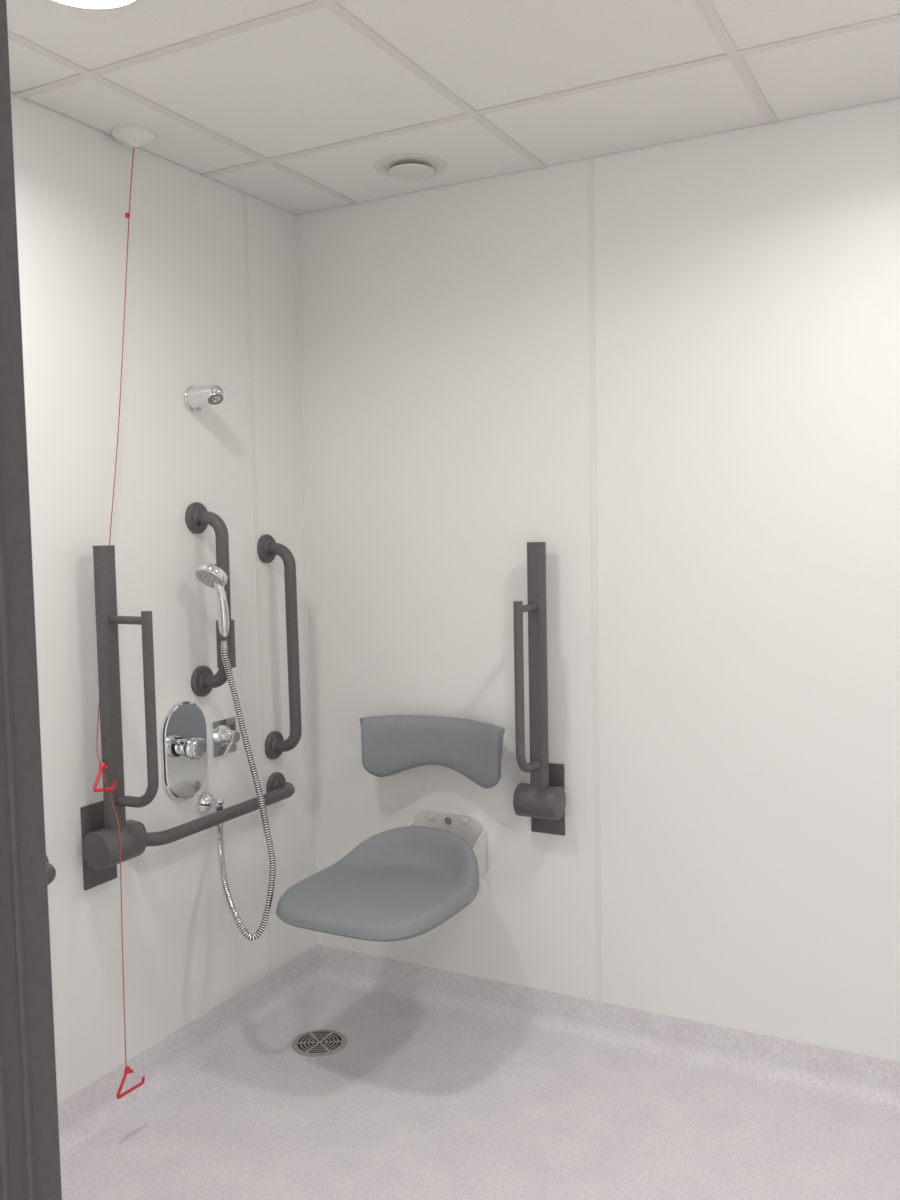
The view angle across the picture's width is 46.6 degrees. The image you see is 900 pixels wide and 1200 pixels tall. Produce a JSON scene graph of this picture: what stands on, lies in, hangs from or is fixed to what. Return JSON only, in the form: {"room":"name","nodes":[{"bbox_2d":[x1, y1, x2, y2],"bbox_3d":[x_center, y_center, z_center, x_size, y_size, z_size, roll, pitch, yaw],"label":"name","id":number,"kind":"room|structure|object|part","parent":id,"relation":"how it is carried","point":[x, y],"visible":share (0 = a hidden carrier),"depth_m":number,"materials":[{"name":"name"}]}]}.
{"room":"accessible shower room","nodes":[
{"label":"accessible shower room","id":0,"kind":"room"},
{"bbox_2d":[11,92,313,1103],"bbox_3d":[-1.313,0.071,1.757,0.120,2.499,3.720,1,4,28],"label":"wall","id":1,"kind":"structure","parent":0,"point":[185,954],"depth_m":2.67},
{"bbox_2d":[46,855,55,885],"bbox_3d":[-1.023,0.622,2.087,0.100,0.084,0.622,1,4,28],"label":"grab bar","id":2,"kind":"object","parent":1,"relation":"attached to","point":[51,872],"visible":0.23,"depth_m":2.29,"materials":[{"name":"grey metal"}]},
{"bbox_2d":[80,545,158,889],"bbox_3d":[-0.769,0.281,2.452,0.198,0.817,0.122,1,4,28],"label":"support rail","id":3,"kind":"object","parent":1,"relation":"attached to","point":[99,824],"visible":0.96,"depth_m":2.45,"materials":[{"name":"grey metal"}]},
{"bbox_3d":[-0.846,0.587,2.519,0.008,0.200,0.100,1,4,28],"label":"wall plate","id":4,"kind":"part","parent":3,"relation":"part of","materials":[{"name":"grey metal"}]},
{"bbox_3d":[-0.804,0.212,2.468,0.034,0.682,0.050,1,4,28],"label":"arm","id":5,"kind":"part","parent":3,"relation":"part of"},
{"bbox_3d":[-0.738,0.257,2.436,0.129,0.464,0.025,1,4,28],"label":"rail","id":6,"kind":"part","parent":3,"relation":"part of","materials":[{"name":"grey metal"}]},
{"bbox_2d":[160,701,207,799],"bbox_3d":[-0.712,0.386,2.701,0.068,0.256,0.171,1,4,28],"label":"mixer valve","id":7,"kind":"object","parent":1,"relation":"attached to","point":[183,734],"visible":1,"depth_m":2.68,"materials":[{"name":"silver metal"}]},
{"bbox_3d":[-0.705,0.373,2.732,0.013,0.022,0.028,0,4,13],"label":"stop lever","id":8,"kind":"part","parent":7,"relation":"part of","materials":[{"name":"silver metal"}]},
{"bbox_3d":[-0.693,0.390,2.760,0.022,0.044,0.044,1,4,28],"label":"knob","id":9,"kind":"part","parent":7,"relation":"part of","materials":[{"name":"silver metal"}]},
{"bbox_3d":[-0.667,0.391,2.746,0.028,0.057,0.057,1,4,28],"label":"control knob","id":10,"kind":"part","parent":7,"relation":"part of","materials":[{"name":"silver metal"}]},
{"bbox_2d":[58,945,321,1162],"bbox_3d":[-0.932,1.228,2.325,0.055,0.100,2.280,1,4,28],"label":"baseboard","id":11,"kind":"structure","parent":1,"relation":"attached to","point":[89,1113],"depth_m":2.77,"materials":[{"name":"grey plastic"}]},
{"bbox_2d":[184,384,223,411],"bbox_3d":[-0.642,-0.536,2.767,0.108,0.068,0.068,1,4,28],"label":"shower head","id":12,"kind":"object","parent":1,"relation":"attached to","point":[196,398],"visible":1,"depth_m":2.75,"materials":[{"name":"silver metal"}]},
{"bbox_2d":[185,502,230,696],"bbox_3d":[-0.633,0.001,2.800,0.105,0.526,0.086,1,4,28],"label":"grab bar","id":13,"kind":"object","parent":1,"relation":"attached to","point":[197,517],"visible":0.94,"depth_m":2.78,"materials":[{"name":"grey metal"}]},
{"bbox_2d":[195,562,229,640],"bbox_3d":[-0.622,0.004,2.732,0.086,0.207,0.077,1,4,28],"label":"shower","id":14,"kind":"object","parent":13,"relation":"attached to","point":[211,575],"visible":1,"depth_m":2.72,"materials":[{"name":"silver metal"}]},
{"bbox_3d":[-0.595,0.042,2.740,0.033,0.129,0.030,1,4,28],"label":"handle","id":15,"kind":"part","parent":14,"relation":"part of","materials":[{"name":"silver metal"}]},
{"bbox_2d":[216,620,235,667],"bbox_3d":[-0.601,0.118,2.775,0.049,0.126,0.076,0,4,10],"label":"holder","id":16,"kind":"object","parent":13,"relation":"attached to","point":[230,638],"visible":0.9,"depth_m":2.77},
{"bbox_2d":[218,630,228,658],"bbox_3d":[-0.594,0.117,2.750,0.027,0.076,0.031,1,4,28],"label":"connector","id":17,"kind":"object","parent":16,"relation":"on","point":[220,638],"depth_m":2.77,"materials":[{"name":"silver metal"}]},
{"bbox_2d":[216,640,275,940],"bbox_3d":[-0.562,0.487,2.748,0.117,0.761,0.246,-4,5,-39],"label":"shower hose","id":18,"kind":"object","parent":16,"relation":"attached to","point":[236,918],"visible":0.97,"depth_m":2.74,"materials":[{"name":"silver metal"}]},
{"bbox_2d":[197,791,223,813],"bbox_3d":[-0.646,0.553,2.842,0.058,0.060,0.060,1,4,28],"label":"outlet","id":19,"kind":"object","parent":1,"relation":"attached to","point":[206,801],"visible":0.97,"depth_m":2.83,"materials":[{"name":"silver metal"}]},
{"bbox_3d":[-0.635,0.557,2.843,0.040,0.037,0.027,-1,4,5],"label":"elbow arm","id":20,"kind":"part","parent":19,"relation":"part of","materials":[{"name":"silver metal"}]},
{"bbox_2d":[137,772,294,846],"bbox_3d":[-0.619,0.578,2.854,0.095,0.086,0.668,1,4,28],"label":"grab bar","id":21,"kind":"object","parent":1,"relation":"attached to","point":[278,789],"visible":0.8,"depth_m":2.79,"materials":[{"name":"grey metal"}]},
{"bbox_2d":[211,717,239,758],"bbox_3d":[-0.610,0.384,2.909,0.056,0.101,0.097,1,4,28],"label":"valve","id":22,"kind":"object","parent":1,"relation":"attached to","point":[225,736],"visible":1,"depth_m":2.89,"materials":[{"name":"silver metal"}]},
{"bbox_3d":[-0.614,0.412,2.881,0.008,0.048,0.039,2,5,43],"label":"lever","id":23,"kind":"part","parent":22,"relation":"part of","materials":[{"name":"silver metal"}]},
{"bbox_3d":[-0.598,0.379,2.892,0.018,0.033,0.033,1,4,28],"label":"control knob","id":24,"kind":"part","parent":22,"relation":"part of","materials":[{"name":"silver metal"}]},
{"bbox_2d":[243,193,271,973],"bbox_3d":[-0.561,-0.019,3.047,0.002,2.278,0.018,1,4,28],"label":"trim","id":25,"kind":"structure","parent":1,"relation":"attached to","point":[245,209],"depth_m":3.04,"materials":[{"name":"white plastic"}]},
{"bbox_2d":[257,534,301,758],"bbox_3d":[-0.491,0.142,3.077,0.103,0.671,0.090,1,4,28],"label":"grab bar","id":26,"kind":"object","parent":1,"relation":"attached to","point":[267,547],"visible":1,"depth_m":3.05,"materials":[{"name":"grey metal"}]},
{"bbox_2d":[6,0,899,214],"bbox_3d":[0.212,-1.136,1.537,2.750,0.122,2.280,1,4,28],"label":"ceiling","id":27,"kind":"structure","parent":0,"point":[292,106],"depth_m":2.23,"materials":[{"name":"white mineral fibre ceiling panels"},{"name":"white painted metal"}]},
{"bbox_2d":[46,0,142,10],"bbox_3d":[-0.630,-1.065,1.784,0.236,0.026,0.236,1,4,28],"label":"recessed light","id":28,"kind":"object","parent":27,"relation":"in","point":[89,5],"visible":1,"depth_m":1.86,"materials":[{"name":"white plastic"}]},
{"bbox_2d":[54,0,133,8],"bbox_3d":[-0.630,-1.060,1.784,0.201,0.017,0.201,1,4,28],"label":"diffuser","id":29,"kind":"object","parent":28,"relation":"attached to","point":[75,4],"depth_m":1.86,"materials":[{"name":"white plastic"}]},
{"bbox_2d":[93,125,154,1098],"bbox_3d":[-0.773,0.012,2.484,0.105,2.262,0.318,0,4,16],"label":"pull cord","id":30,"kind":"object","parent":27,"relation":"hanging from","point":[134,136],"visible":0.91,"depth_m":2.47,"materials":[{"name":"red fabric"}]},
{"bbox_3d":[-0.808,0.412,2.422,0.035,0.065,0.064,1,4,28],"label":"pull handle","id":31,"kind":"part","parent":30,"relation":"part of","materials":[{"name":"red plastic"}]},
{"bbox_3d":[-0.793,-0.001,2.473,0.080,2.166,0.242,-1,4,7],"label":"cord","id":32,"kind":"part","parent":30,"relation":"part of","materials":[{"name":"red fabric"}]},
{"bbox_3d":[-0.744,1.115,2.435,0.014,0.066,0.089,1,4,28],"label":"pull handle","id":33,"kind":"part","parent":30,"relation":"part of","materials":[{"name":"red plastic"}]},
{"bbox_2d":[374,153,447,179],"bbox_3d":[-0.104,-1.155,2.782,0.196,0.037,0.196,1,4,28],"label":"ceiling vent","id":34,"kind":"object","parent":27,"relation":"in","point":[410,171],"visible":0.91,"depth_m":2.76,"materials":[{"name":"white plastic"}]},
{"bbox_2d":[60,984,899,1199],"bbox_3d":[0.000,1.384,1.208,3.150,0.100,3.800,1,4,28],"label":"floor","id":35,"kind":"structure","parent":0,"point":[418,1102],"depth_m":2.47,"materials":[{"name":"grey plastic"}]},
{"bbox_2d":[292,1029,346,1056],"bbox_3d":[-0.362,1.227,2.896,0.154,0.003,0.154,1,4,28],"label":"floor drain","id":36,"kind":"object","parent":35,"relation":"on","point":[321,1042],"visible":1,"depth_m":2.89,"materials":[{"name":"grey metal"}]},
{"bbox_2d":[297,97,899,1061],"bbox_3d":[0.796,-0.032,2.674,2.750,2.499,0.120,1,4,28],"label":"wall","id":37,"kind":"structure","parent":0,"point":[747,279],"depth_m":2.75,"materials":[{"name":"white plastic"}]},
{"bbox_2d":[293,215,320,945],"bbox_3d":[-0.444,-0.035,3.253,0.016,2.278,0.016,1,4,28],"label":"trim","id":38,"kind":"structure","parent":37,"relation":"attached to","point":[296,218],"depth_m":3.25,"materials":[{"name":"white plastic"}]},
{"bbox_2d":[276,810,488,941],"bbox_3d":[-0.144,0.733,2.793,0.448,0.165,0.650,1,4,28],"label":"shower seat","id":39,"kind":"object","parent":37,"relation":"attached to","point":[401,883],"visible":1,"depth_m":2.75,"materials":[{"name":"grey plastic"}]},
{"bbox_2d":[360,715,507,788],"bbox_3d":[-0.037,0.429,3.010,0.468,0.181,0.126,1,4,28],"label":"backrest","id":40,"kind":"object","parent":37,"relation":"attached to","point":[391,744],"visible":1,"depth_m":3.00,"materials":[{"name":"grey plastic"}]},
{"bbox_2d":[513,542,565,835],"bbox_3d":[0.221,0.253,2.819,0.122,0.817,0.198,1,4,28],"label":"support rail","id":41,"kind":"object","parent":37,"relation":"attached to","point":[543,799],"visible":1,"depth_m":2.83,"materials":[{"name":"grey metal"}]},
{"bbox_3d":[0.206,0.232,2.786,0.025,0.464,0.129,1,4,28],"label":"rail","id":42,"kind":"part","parent":41,"relation":"part of","materials":[{"name":"grey metal"}]},
{"bbox_3d":[0.240,0.183,2.849,0.050,0.682,0.034,1,4,28],"label":"arm","id":43,"kind":"part","parent":41,"relation":"part of"},
{"bbox_3d":[0.274,0.555,2.923,0.100,0.200,0.008,1,4,28],"label":"wall plate","id":44,"kind":"part","parent":41,"relation":"part of","materials":[{"name":"grey metal"}]},
{"bbox_2d":[587,158,602,1001],"bbox_3d":[0.392,-0.023,2.819,0.018,2.278,0.002,1,4,28],"label":"trim","id":45,"kind":"structure","parent":37,"relation":"attached to","point":[590,162],"depth_m":2.81,"materials":[{"name":"white plastic"}]},
{"bbox_2d":[317,945,899,1113],"bbox_3d":[0.779,1.171,2.676,2.750,0.100,0.055,1,4,28],"label":"baseboard","id":46,"kind":"structure","parent":37,"relation":"attached to","point":[873,1082],"depth_m":2.85,"materials":[{"name":"grey plastic"}]},
{"bbox_3d":[-0.324,0.191,0.562,2.750,2.379,0.120,1,4,28],"label":"wall","id":47,"kind":"structure","parent":0,"visible":0},
{"bbox_2d":[0,0,61,1199],"bbox_3d":[0.166,0.318,0.309,1.045,2.140,0.138,1,4,28],"label":"door frame","id":48,"kind":"structure","parent":47,"relation":"in","point":[30,1168],"depth_m":0.56,"materials":[{"name":"grey paint"}]}
]}

